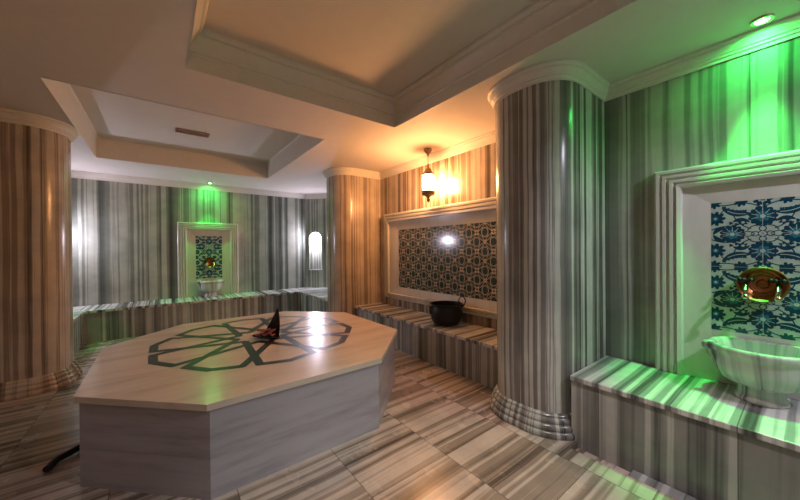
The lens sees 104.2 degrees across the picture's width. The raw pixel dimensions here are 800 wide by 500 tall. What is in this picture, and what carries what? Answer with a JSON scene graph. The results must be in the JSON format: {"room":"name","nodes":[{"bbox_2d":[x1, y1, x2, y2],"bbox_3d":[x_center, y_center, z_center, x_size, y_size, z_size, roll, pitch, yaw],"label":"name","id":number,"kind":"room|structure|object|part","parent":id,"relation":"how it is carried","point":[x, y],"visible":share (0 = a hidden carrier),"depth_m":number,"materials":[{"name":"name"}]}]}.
{"room":"spa","nodes":[
{"label":"spa","id":0,"kind":"room"},
{"bbox_2d":[71,178,305,306],"bbox_3d":[-3.700,-0.118,6.016,3.800,2.950,0.150,-1,0,-38],"label":"wall","id":1,"kind":"structure","parent":0,"point":[124,235],"depth_m":5.49,"materials":[{"name":"stone"}]},
{"bbox_2d":[71,170,326,198],"bbox_3d":[-3.045,-1.197,5.147,5.340,0.105,2.030,-1,0,-38],"label":"trim","id":2,"kind":"structure","parent":1,"relation":"attached to","point":[74,174],"depth_m":5.71,"materials":[{"name":"paint"}]},
{"bbox_2d":[177,222,238,297],"bbox_3d":[-3.630,0.176,5.930,0.990,1.378,0.069,-1,0,-38],"label":"surround","id":3,"kind":"object","parent":1,"relation":"attached to","point":[196,242],"visible":0.99,"depth_m":5.90,"materials":[{"name":"stone"}]},
{"bbox_3d":[-3.638,0.244,5.942,0.694,1.240,0.018,-1,0,-38],"label":"panel","id":4,"kind":"part","parent":3,"relation":"part of","materials":[{"name":"stone"}]},
{"bbox_3d":[-3.644,0.137,5.948,0.430,0.800,0.001,-1,0,-38],"label":"tile panel","id":5,"kind":"part","parent":3,"relation":"part of","materials":[{"name":"tile"}]},
{"bbox_2d":[203,257,215,267],"bbox_3d":[-3.623,0.232,5.923,0.203,0.203,0.059,-1,0,-38],"label":"plate","id":6,"kind":"object","parent":3,"relation":"attached to","point":[209,263],"visible":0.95,"depth_m":5.93,"materials":[{"name":"gold metal"}]},
{"bbox_2d":[306,199,326,286],"bbox_3d":[-1.599,-0.142,7.101,1.089,2.950,0.142,0,0,7],"label":"wall","id":7,"kind":"structure","parent":0,"point":[316,209],"depth_m":7.09,"materials":[{"name":"stone"}]},
{"bbox_2d":[0,336,676,499],"bbox_3d":[-1.072,1.316,2.609,5.650,0.035,8.750,-1,0,-38],"label":"floor","id":8,"kind":"structure","parent":0,"point":[439,436],"depth_m":1.94,"materials":[{"name":"stone"}]},
{"bbox_2d":[0,107,82,402],"bbox_3d":[-3.867,0.046,2.849,1.314,2.553,0.758,-1,0,-38],"label":"column","id":9,"kind":"structure","parent":8,"relation":"on","point":[37,337],"depth_m":2.85,"materials":[{"name":"stone"}]},
{"bbox_3d":[-3.879,-1.178,2.843,1.311,0.105,0.752,-1,0,-38],"label":"cornice","id":10,"kind":"part","parent":9,"relation":"part of","materials":[{"name":"paint"}]},
{"bbox_3d":[-3.856,1.246,2.855,1.314,0.152,0.758,-1,0,-38],"label":"moulding","id":11,"kind":"part","parent":9,"relation":"part of","materials":[{"name":"stone"}]},
{"bbox_2d":[42,443,79,472],"bbox_3d":[-2.094,1.285,1.959,0.068,0.050,0.269,-1,0,-1],"label":"hose","id":12,"kind":"object","parent":8,"relation":"on","point":[76,448],"visible":0.7,"depth_m":1.92,"materials":[{"name":"black rubber"}]},
{"bbox_2d":[73,287,327,354],"bbox_3d":[-3.031,1.102,5.165,5.320,0.475,1.990,-1,0,-38],"label":"bench","id":13,"kind":"object","parent":8,"relation":"on","point":[103,322],"visible":0.43,"depth_m":5.18,"materials":[{"name":"grey stone"}]},
{"bbox_3d":[-3.033,0.882,5.164,5.320,0.035,1.990,-1,0,-38],"label":"seat","id":14,"kind":"part","parent":13,"relation":"part of","materials":[{"name":"stone"}]},
{"bbox_2d":[196,279,224,296],"bbox_3d":[-3.531,0.716,5.810,0.455,0.300,0.345,-1,0,-38],"label":"basin","id":15,"kind":"object","parent":13,"relation":"on","point":[209,287],"visible":1,"depth_m":5.72,"materials":[{"name":"white stone"}]},
{"bbox_2d":[73,311,396,499],"bbox_3d":[-1.231,1.043,2.799,2.210,0.511,2.210,-1,0,-38],"label":"platform","id":16,"kind":"object","parent":8,"relation":"on","point":[206,410],"visible":0.98,"depth_m":1.88,"materials":[{"name":"grey stone"}]},
{"bbox_2d":[251,308,279,337],"bbox_3d":[-1.202,0.653,2.781,0.244,0.270,0.125,-1,0,0],"label":"dish","id":17,"kind":"object","parent":16,"relation":"on","point":[275,322],"visible":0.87,"depth_m":2.81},
{"bbox_2d":[251,334,279,337],"bbox_3d":[-1.202,0.772,2.781,0.243,0.032,0.125,-1,0,0],"label":"tray","id":18,"kind":"object","parent":17,"relation":"on","point":[276,335],"depth_m":2.80,"materials":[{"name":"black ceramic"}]},
{"bbox_2d":[261,308,279,335],"bbox_3d":[-1.171,0.648,2.815,0.182,0.261,0.046,-1,0,0],"label":"decorative sculpture","id":19,"kind":"object","parent":17,"relation":"attached to","point":[275,322],"depth_m":2.81,"materials":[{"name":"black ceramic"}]},
{"bbox_2d":[322,167,380,315],"bbox_3d":[-0.618,0.006,5.343,1.374,2.553,0.758,-1,0,-38],"label":"column","id":20,"kind":"structure","parent":8,"relation":"on","point":[353,194],"depth_m":4.91,"materials":[{"name":"stone"}]},
{"bbox_3d":[-0.628,-1.218,5.339,1.371,0.105,0.752,-1,0,-38],"label":"cornice","id":21,"kind":"part","parent":20,"relation":"part of","materials":[{"name":"paint"}]},
{"bbox_2d":[355,302,496,388],"bbox_3d":[0.312,1.075,3.955,0.510,0.410,2.692,-1,0,-38],"label":"bench","id":22,"kind":"object","parent":8,"relation":"on","point":[467,350],"visible":0.51,"depth_m":3.44,"materials":[{"name":"stone"}]},
{"bbox_3d":[0.310,0.888,3.954,0.510,0.035,2.692,-1,0,-38],"label":"seat","id":23,"kind":"part","parent":22,"relation":"part of","materials":[{"name":"stone"}]},
{"bbox_2d":[429,296,465,325],"bbox_3d":[0.543,0.703,3.648,0.379,0.330,0.379,-1,0,-37],"label":"cooking pot","id":24,"kind":"object","parent":22,"relation":"on","point":[443,312],"visible":1,"depth_m":3.51,"materials":[{"name":"metal"}]},
{"bbox_3d":[0.728,0.599,3.648,0.090,0.124,0.015,-1,0,0],"label":"ring handle","id":25,"kind":"part","parent":24,"relation":"part of","materials":[{"name":"metal"}]},
{"bbox_2d":[488,59,609,440],"bbox_3d":[1.191,0.002,2.534,0.924,2.553,0.758,-1,0,-38],"label":"column","id":26,"kind":"structure","parent":8,"relation":"on","point":[549,115],"depth_m":2.22,"materials":[{"name":"stone"}]},
{"bbox_3d":[1.202,1.202,2.539,0.924,0.152,0.758,-1,0,-38],"label":"moulding","id":27,"kind":"part","parent":26,"relation":"part of","materials":[{"name":"stone"}]},
{"bbox_3d":[1.181,-1.222,2.530,0.921,0.105,0.752,-1,0,-38],"label":"cornice","id":28,"kind":"part","parent":26,"relation":"part of","materials":[{"name":"paint"}]},
{"bbox_2d":[628,470,697,499],"bbox_3d":[1.963,1.298,0.980,0.082,0.031,2.070,-1,0,-38],"label":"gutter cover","id":29,"kind":"object","parent":8,"relation":"on","point":[649,481],"visible":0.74,"depth_m":1.69,"materials":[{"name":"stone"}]},
{"bbox_2d":[570,356,799,499],"bbox_3d":[2.139,1.073,1.308,0.625,0.475,2.456,-1,0,-38],"label":"bench","id":30,"kind":"object","parent":8,"relation":"on","point":[692,435],"visible":0.98,"depth_m":1.69,"materials":[{"name":"grey stone"}]},
{"bbox_3d":[2.136,0.853,1.308,0.625,0.035,2.456,-1,0,-38],"label":"seat","id":31,"kind":"part","parent":30,"relation":"part of","materials":[{"name":"stone"}]},
{"bbox_2d":[702,336,799,408],"bbox_3d":[1.984,0.684,1.713,0.345,0.300,0.455,-1,0,-38],"label":"basin","id":32,"kind":"object","parent":30,"relation":"on","point":[764,373],"visible":1,"depth_m":1.67,"materials":[{"name":"white stone"}]},
{"bbox_2d":[0,0,799,193],"bbox_3d":[-1.097,-1.389,2.597,5.650,0.265,8.750,-1,0,-38],"label":"ceiling","id":33,"kind":"structure","parent":0,"point":[139,49],"depth_m":2.22,"materials":[{"name":"paint"}]},
{"bbox_2d":[40,77,324,178],"bbox_3d":[-2.458,-1.377,3.853,2.180,0.259,2.420,-1,0,-38],"label":"trim","id":34,"kind":"structure","parent":33,"relation":"attached to","point":[63,93],"depth_m":4.38,"materials":[{"name":"paint"}]},
{"bbox_2d":[175,128,209,137],"bbox_3d":[-2.658,-1.500,3.989,0.360,0.012,0.140,-1,0,-38],"label":"ceiling vent","id":35,"kind":"object","parent":33,"relation":"in","point":[179,130],"visible":1,"depth_m":3.98,"materials":[{"name":"brown"}]},
{"bbox_2d":[187,0,636,127],"bbox_3d":[0.286,-1.394,1.320,1.782,0.266,3.440,-1,0,-38],"label":"trim","id":36,"kind":"structure","parent":33,"relation":"attached to","point":[541,24],"depth_m":2.35,"materials":[{"name":"paint"}]},
{"bbox_2d":[422,148,434,202],"bbox_3d":[0.356,-0.934,3.931,0.172,0.681,0.172,-1,0,-38],"label":"hanging lantern","id":37,"kind":"object","parent":33,"relation":"hanging from","point":[428,190],"visible":1,"depth_m":3.88,"materials":[{"name":"white glass"}]},
{"bbox_3d":[0.357,-0.845,3.932,0.144,0.189,0.144,-1,0,-38],"label":"lamp shade","id":38,"kind":"part","parent":37,"relation":"part of","materials":[{"name":"white glass"}]},
{"bbox_2d":[749,13,774,26],"bbox_3d":[2.010,-1.274,1.729,0.096,0.012,0.096,-1,0,-38],"label":"recessed light","id":39,"kind":"object","parent":33,"relation":"in","point":[766,18],"visible":1,"depth_m":1.72,"materials":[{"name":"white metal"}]},
{"bbox_2d":[380,142,496,328],"bbox_3d":[0.562,-0.148,4.151,0.150,2.950,3.300,-1,0,-38],"label":"wall","id":40,"kind":"structure","parent":0,"point":[470,175],"depth_m":3.98,"materials":[{"name":"stone"}]},
{"bbox_2d":[379,130,495,179],"bbox_3d":[0.474,-1.223,4.076,0.061,0.105,2.725,-1,0,-38],"label":"trim","id":41,"kind":"structure","parent":40,"relation":"attached to","point":[488,138],"depth_m":3.95,"materials":[{"name":"paint"}]},
{"bbox_2d":[384,197,496,319],"bbox_3d":[0.521,0.090,4.031,0.064,1.325,2.524,-1,0,-38],"label":"tile panel","id":42,"kind":"object","parent":40,"relation":"attached to","point":[443,252],"visible":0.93,"depth_m":3.98,"materials":[{"name":"stone"}]},
{"bbox_3d":[0.537,0.127,4.043,0.002,0.872,1.830,-1,0,-38],"label":"tile panel","id":43,"kind":"part","parent":42,"relation":"part of","materials":[{"name":"tile"}]},
{"bbox_2d":[604,36,799,400],"bbox_3d":[2.340,-0.153,1.671,0.150,2.950,2.800,-1,0,-38],"label":"wall","id":44,"kind":"structure","parent":0,"point":[748,105],"depth_m":2.18,"materials":[{"name":"stone"}]},
{"bbox_2d":[605,12,799,100],"bbox_3d":[2.346,-1.229,1.473,0.061,0.105,2.475,-1,0,-38],"label":"trim","id":45,"kind":"structure","parent":44,"relation":"attached to","point":[787,28],"depth_m":1.96,"materials":[{"name":"paint"}]},
{"bbox_2d":[654,149,799,399],"bbox_3d":[2.102,0.142,1.804,0.069,1.378,0.990,-1,0,-38],"label":"surround","id":46,"kind":"object","parent":44,"relation":"attached to","point":[716,222],"visible":0.85,"depth_m":1.95,"materials":[{"name":"stone"}]},
{"bbox_2d":[737,277,754,298],"bbox_3d":[2.019,0.222,1.820,0.125,0.124,0.072,-1,0,-38],"label":"water tap","id":47,"kind":"object","parent":46,"relation":"attached to","point":[746,285],"visible":1,"depth_m":1.80,"materials":[{"name":"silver metal"}]},
{"bbox_3d":[2.021,0.240,1.818,0.125,0.088,0.034,-1,0,-38],"label":"spout","id":48,"kind":"part","parent":47,"relation":"part of","materials":[{"name":"gold metal"}]},
{"bbox_3d":[2.033,0.185,1.830,0.074,0.048,0.072,-1,0,-38],"label":"handle","id":49,"kind":"part","parent":47,"relation":"part of","materials":[{"name":"metal"}]},
{"bbox_3d":[2.119,0.103,1.818,0.001,0.800,0.430,-1,0,-38],"label":"tile panel","id":50,"kind":"part","parent":46,"relation":"part of","materials":[{"name":"tile"}]},
{"bbox_2d":[736,267,790,302],"bbox_3d":[2.094,0.199,1.799,0.059,0.203,0.203,-1,0,-38],"label":"plate","id":51,"kind":"object","parent":46,"relation":"attached to","point":[760,290],"visible":0.86,"depth_m":1.80,"materials":[{"name":"gold metal"}]},
{"bbox_2d":[768,278,787,301],"bbox_3d":[2.092,0.222,1.725,0.125,0.124,0.072,-1,0,-38],"label":"water tap","id":52,"kind":"object","parent":46,"relation":"attached to","point":[778,287],"visible":1,"depth_m":1.70,"materials":[{"name":"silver metal"}]},
{"bbox_3d":[2.094,0.240,1.723,0.125,0.088,0.034,-1,0,-38],"label":"spout","id":53,"kind":"part","parent":52,"relation":"part of","materials":[{"name":"gold metal"}]},
{"bbox_3d":[2.106,0.184,1.735,0.074,0.048,0.072,-1,0,-38],"label":"handle","id":54,"kind":"part","parent":52,"relation":"part of","materials":[{"name":"metal"}]}
]}

